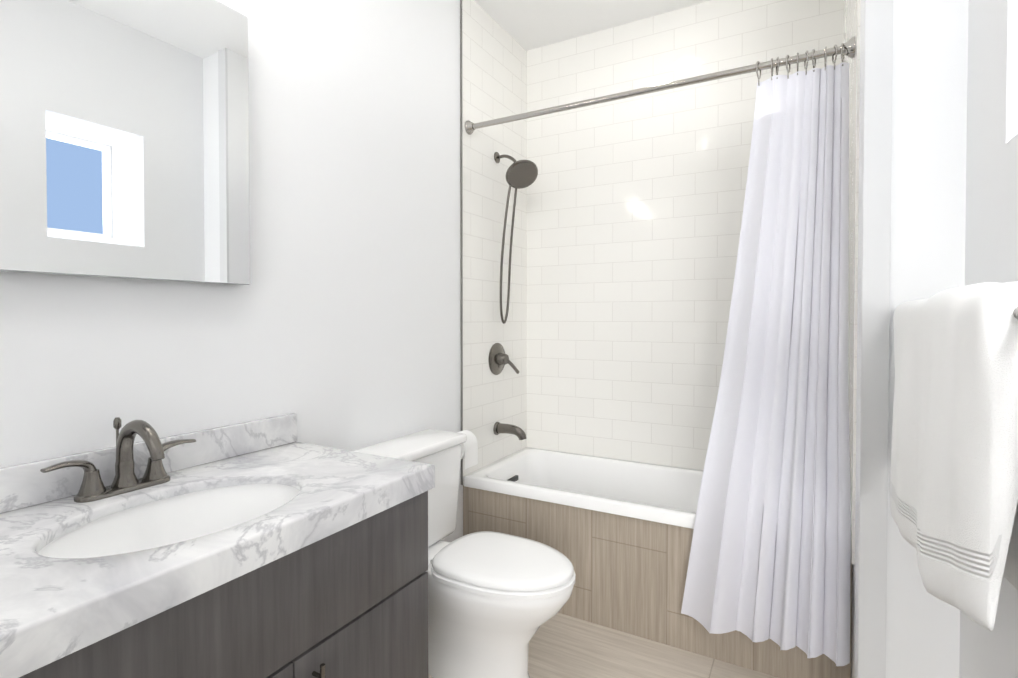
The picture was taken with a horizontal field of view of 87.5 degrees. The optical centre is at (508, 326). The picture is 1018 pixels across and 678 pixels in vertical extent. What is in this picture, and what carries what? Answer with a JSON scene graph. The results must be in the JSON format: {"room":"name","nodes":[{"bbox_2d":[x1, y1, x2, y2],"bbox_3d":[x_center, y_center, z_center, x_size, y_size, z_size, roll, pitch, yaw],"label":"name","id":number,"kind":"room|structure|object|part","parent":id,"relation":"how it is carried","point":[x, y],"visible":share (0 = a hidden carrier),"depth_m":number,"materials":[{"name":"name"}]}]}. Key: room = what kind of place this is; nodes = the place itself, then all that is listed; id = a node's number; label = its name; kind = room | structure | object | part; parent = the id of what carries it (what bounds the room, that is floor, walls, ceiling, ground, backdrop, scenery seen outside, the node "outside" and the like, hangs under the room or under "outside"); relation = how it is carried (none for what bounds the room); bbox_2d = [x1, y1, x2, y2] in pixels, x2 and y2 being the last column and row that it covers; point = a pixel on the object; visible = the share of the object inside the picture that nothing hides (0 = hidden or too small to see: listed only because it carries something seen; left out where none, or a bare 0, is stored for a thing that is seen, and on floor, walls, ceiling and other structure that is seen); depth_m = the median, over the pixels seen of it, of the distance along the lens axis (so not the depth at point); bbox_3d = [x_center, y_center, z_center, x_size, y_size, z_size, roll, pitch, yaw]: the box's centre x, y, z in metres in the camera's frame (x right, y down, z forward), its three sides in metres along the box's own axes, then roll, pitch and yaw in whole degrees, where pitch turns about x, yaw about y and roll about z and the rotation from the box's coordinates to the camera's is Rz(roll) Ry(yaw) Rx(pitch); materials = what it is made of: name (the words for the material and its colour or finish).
{"room":"bathroom","nodes":[
{"label":"bathroom","id":0,"kind":"room"},
{"bbox_2d":[0,0,463,541],"bbox_3d":[-0.787,-0.150,1.543,0.120,2.730,3.650,1,1,29],"label":"wall","id":1,"kind":"structure","parent":0,"point":[334,322],"depth_m":1.69,"materials":[{"name":"white paint"}]},
{"bbox_2d":[0,0,249,284],"bbox_3d":[-0.887,-0.475,1.187,0.044,0.730,0.640,1,1,29],"label":"mirror","id":2,"kind":"object","parent":1,"relation":"attached to","point":[124,139],"visible":1,"depth_m":1.19,"materials":[{"name":"grey"}]},
{"bbox_2d":[0,413,296,512],"bbox_3d":[-0.882,0.317,1.232,0.020,0.085,0.924,1,1,29],"label":"backsplash","id":3,"kind":"structure","parent":1,"relation":"attached to","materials":[{"name":"stone"}]},
{"bbox_2d":[460,0,462,484],"bbox_3d":[-0.217,-0.400,2.427,0.010,2.260,0.004,1,1,29],"label":"trim","id":4,"kind":"structure","parent":1,"relation":"attached to","point":[461,231],"depth_m":2.42,"materials":[{"name":"grey"}]},
{"bbox_2d":[457,430,477,468],"bbox_3d":[-0.227,0.527,2.288,0.140,0.141,0.152,1,1,29],"label":"toilet paper","id":5,"kind":"object","parent":1,"relation":"attached to","point":[469,450],"visible":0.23,"depth_m":2.27,"materials":[{"name":"white paper"}]},
{"bbox_2d":[462,0,526,483],"bbox_3d":[-0.060,-0.404,2.709,0.008,2.260,0.642,1,1,29],"label":"wall tile","id":6,"kind":"structure","parent":1,"relation":"attached to","point":[494,69],"depth_m":2.65,"materials":[{"name":"white tile"}]},
{"bbox_2d":[488,343,518,374],"bbox_3d":[-0.023,0.166,2.699,0.077,0.165,0.188,1,1,29],"label":"shower valve","id":7,"kind":"object","parent":6,"relation":"attached to","point":[498,360],"visible":1,"depth_m":2.67,"materials":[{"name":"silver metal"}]},
{"bbox_3d":[-0.037,0.166,2.693,0.058,0.164,0.164,1,1,29],"label":"shower valve mount plate","id":8,"kind":"part","parent":7,"relation":"part of","materials":[{"name":"silver metal"}]},
{"bbox_3d":[0.013,0.203,2.723,0.036,0.091,0.112,1,1,29],"label":"shower valve mount lever","id":9,"kind":"part","parent":7,"relation":"part of","materials":[{"name":"silver metal"}]},
{"bbox_2d":[493,422,526,439],"bbox_3d":[0.012,0.527,2.671,0.169,0.079,0.068,1,1,29],"label":"tub spout","id":10,"kind":"object","parent":6,"relation":"attached to","point":[517,431],"visible":1,"depth_m":2.66,"materials":[{"name":"silver metal"}]},
{"bbox_2d":[494,152,537,323],"bbox_3d":[0.026,-0.446,2.620,0.230,0.869,0.152,1,1,29],"label":"shower head","id":11,"kind":"object","parent":6,"relation":"attached to","point":[520,174],"visible":1,"depth_m":2.63},
{"bbox_3d":[-0.002,-0.824,2.658,0.130,0.079,0.015,1,1,29],"label":"arm","id":12,"kind":"part","parent":11,"relation":"part of"},
{"bbox_2d":[474,0,709,50],"bbox_3d":[0.156,-1.557,0.994,2.280,0.100,3.650,1,1,29],"label":"ceiling","id":13,"kind":"structure","parent":0,"point":[527,25],"depth_m":2.61,"materials":[{"name":"white paint"}]},
{"bbox_2d":[428,613,777,677],"bbox_3d":[0.156,1.273,1.039,2.280,0.100,3.650,1,1,29],"label":"floor","id":14,"kind":"structure","parent":0,"point":[562,645],"depth_m":1.94,"materials":[{"name":"tile"}]},
{"bbox_2d":[0,413,434,677],"bbox_3d":[-0.645,0.712,1.105,0.563,1.020,0.924,1,1,29],"label":"bathroom vanity","id":15,"kind":"object","parent":14,"relation":"on","point":[270,547],"visible":1,"depth_m":1.06,"materials":[{"name":"brown wood"}]},
{"bbox_2d":[40,417,195,502],"bbox_3d":[-0.800,0.281,1.145,0.184,0.160,0.297,1,1,29],"label":"faucet","id":16,"kind":"object","parent":15,"relation":"on","point":[129,472],"depth_m":1.15,"materials":[{"name":"silver metal"}]},
{"bbox_2d":[38,484,299,558],"bbox_3d":[-0.641,0.483,1.065,0.343,0.195,0.489,1,1,29],"label":"basin","id":17,"kind":"object","parent":15,"relation":"in","point":[171,517],"depth_m":1.18,"materials":[{"name":"white ceramic"}]},
{"bbox_3d":[-0.536,0.888,0.810,0.019,0.488,0.481,1,1,29],"label":"door","id":18,"kind":"part","parent":15,"relation":"part of","materials":[{"name":"brown wood"}]},
{"bbox_3d":[-0.376,0.688,1.046,0.026,0.008,0.008,1,1,29],"label":"handle post","id":19,"kind":"part","parent":15,"relation":"part of","materials":[{"name":"silver metal"}]},
{"bbox_3d":[-0.365,0.743,1.041,0.010,0.160,0.010,1,1,29],"label":"handle","id":20,"kind":"part","parent":15,"relation":"part of","materials":[{"name":"silver metal"}]},
{"bbox_3d":[-0.317,0.882,1.202,0.019,0.488,0.411,1,1,29],"label":"door","id":21,"kind":"part","parent":15,"relation":"part of","materials":[{"name":"brown wood"}]},
{"bbox_2d":[354,429,575,677],"bbox_3d":[-0.130,0.821,1.842,0.739,0.778,0.465,1,1,29],"label":"toilet","id":22,"kind":"object","parent":14,"relation":"on","point":[496,600],"visible":0.77,"depth_m":1.75,"materials":[{"name":"white ceramic"}]},
{"bbox_3d":[-0.368,0.644,1.972,0.182,0.357,0.443,1,1,29],"label":"tank","id":23,"kind":"part","parent":22,"relation":"part of","materials":[{"name":"white ceramic"}]},
{"bbox_3d":[-0.050,1.017,1.820,0.565,0.386,0.364,1,1,29],"label":"bowl","id":24,"kind":"part","parent":22,"relation":"part of","materials":[{"name":"white ceramic"}]},
{"bbox_3d":[-0.011,0.787,1.795,0.474,0.031,0.358,1,1,29],"label":"lid","id":25,"kind":"part","parent":22,"relation":"part of","materials":[{"name":"white plastic"}]},
{"bbox_3d":[-0.009,0.814,1.794,0.481,0.020,0.370,1,1,29],"label":"seat","id":26,"kind":"part","parent":22,"relation":"part of","materials":[{"name":"white plastic"}]},
{"bbox_2d":[463,447,851,677],"bbox_3d":[0.599,0.947,2.361,1.516,0.510,0.640,1,1,29],"label":"bathtub","id":27,"kind":"object","parent":14,"relation":"on","point":[618,533],"visible":0.52,"depth_m":2.15,"materials":[{"name":"white"}]},
{"bbox_2d":[851,0,968,677],"bbox_3d":[1.498,-0.154,1.739,0.640,2.730,0.840,1,1,29],"label":"wall","id":28,"kind":"structure","parent":0,"point":[929,135],"depth_m":1.46,"materials":[{"name":"white paint"}]},
{"bbox_2d":[844,0,860,564],"bbox_3d":[1.245,-0.392,1.946,0.008,2.260,0.702,1,1,29],"label":"wall tile","id":29,"kind":"structure","parent":28,"relation":"attached to","point":[852,11],"depth_m":1.69,"materials":[{"name":"white tile"}]},
{"bbox_2d":[464,36,854,665],"bbox_3d":[0.436,0.050,2.055,1.503,1.992,0.209,1,1,29],"label":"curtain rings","id":30,"kind":"object","parent":29,"relation":"attached to","point":[770,555],"visible":1,"depth_m":1.80,"materials":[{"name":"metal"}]},
{"bbox_3d":[0.469,-0.914,2.095,1.498,0.024,0.025,1,1,29],"label":"rod","id":31,"kind":"part","parent":30,"relation":"part of","materials":[{"name":"silver metal"}]},
{"bbox_2d":[858,0,892,677],"bbox_3d":[1.041,-0.150,1.507,0.065,2.730,0.012,1,1,29],"label":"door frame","id":32,"kind":"structure","parent":28,"relation":"attached to","point":[877,165],"depth_m":1.50,"materials":[{"name":"white paint"}]},
{"bbox_2d":[959,134,1017,677],"bbox_3d":[0.768,0.431,0.203,0.410,1.610,2.570,1,1,29],"label":"wall","id":33,"kind":"structure","parent":0,"point":[991,240],"depth_m":1.19,"materials":[{"name":"white paint"}]},
{"bbox_2d":[890,282,1017,630],"bbox_3d":[0.795,0.208,0.877,0.202,0.549,1.282,1,1,29],"label":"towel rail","id":34,"kind":"object","parent":33,"relation":"attached to","point":[954,484],"visible":1,"depth_m":0.74,"materials":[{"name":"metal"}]},
{"bbox_2d":[966,0,1017,177],"bbox_3d":[1.316,-0.680,1.168,0.410,0.580,0.320,1,1,29],"label":"wall","id":35,"kind":"structure","parent":0,"point":[992,104],"depth_m":1.23,"materials":[{"name":"white paint"}]},
{"bbox_3d":[1.016,-0.167,2.558,2.280,2.730,0.120,1,1,29],"label":"wall","id":36,"kind":"structure","parent":0,"visible":0},
{"bbox_2d":[527,0,843,470],"bbox_3d":[0.758,-0.403,2.625,1.520,2.260,0.008,1,1,29],"label":"wall tile","id":37,"kind":"structure","parent":36,"relation":"attached to","point":[635,205],"depth_m":2.67,"materials":[{"name":"white tile"}]}
]}

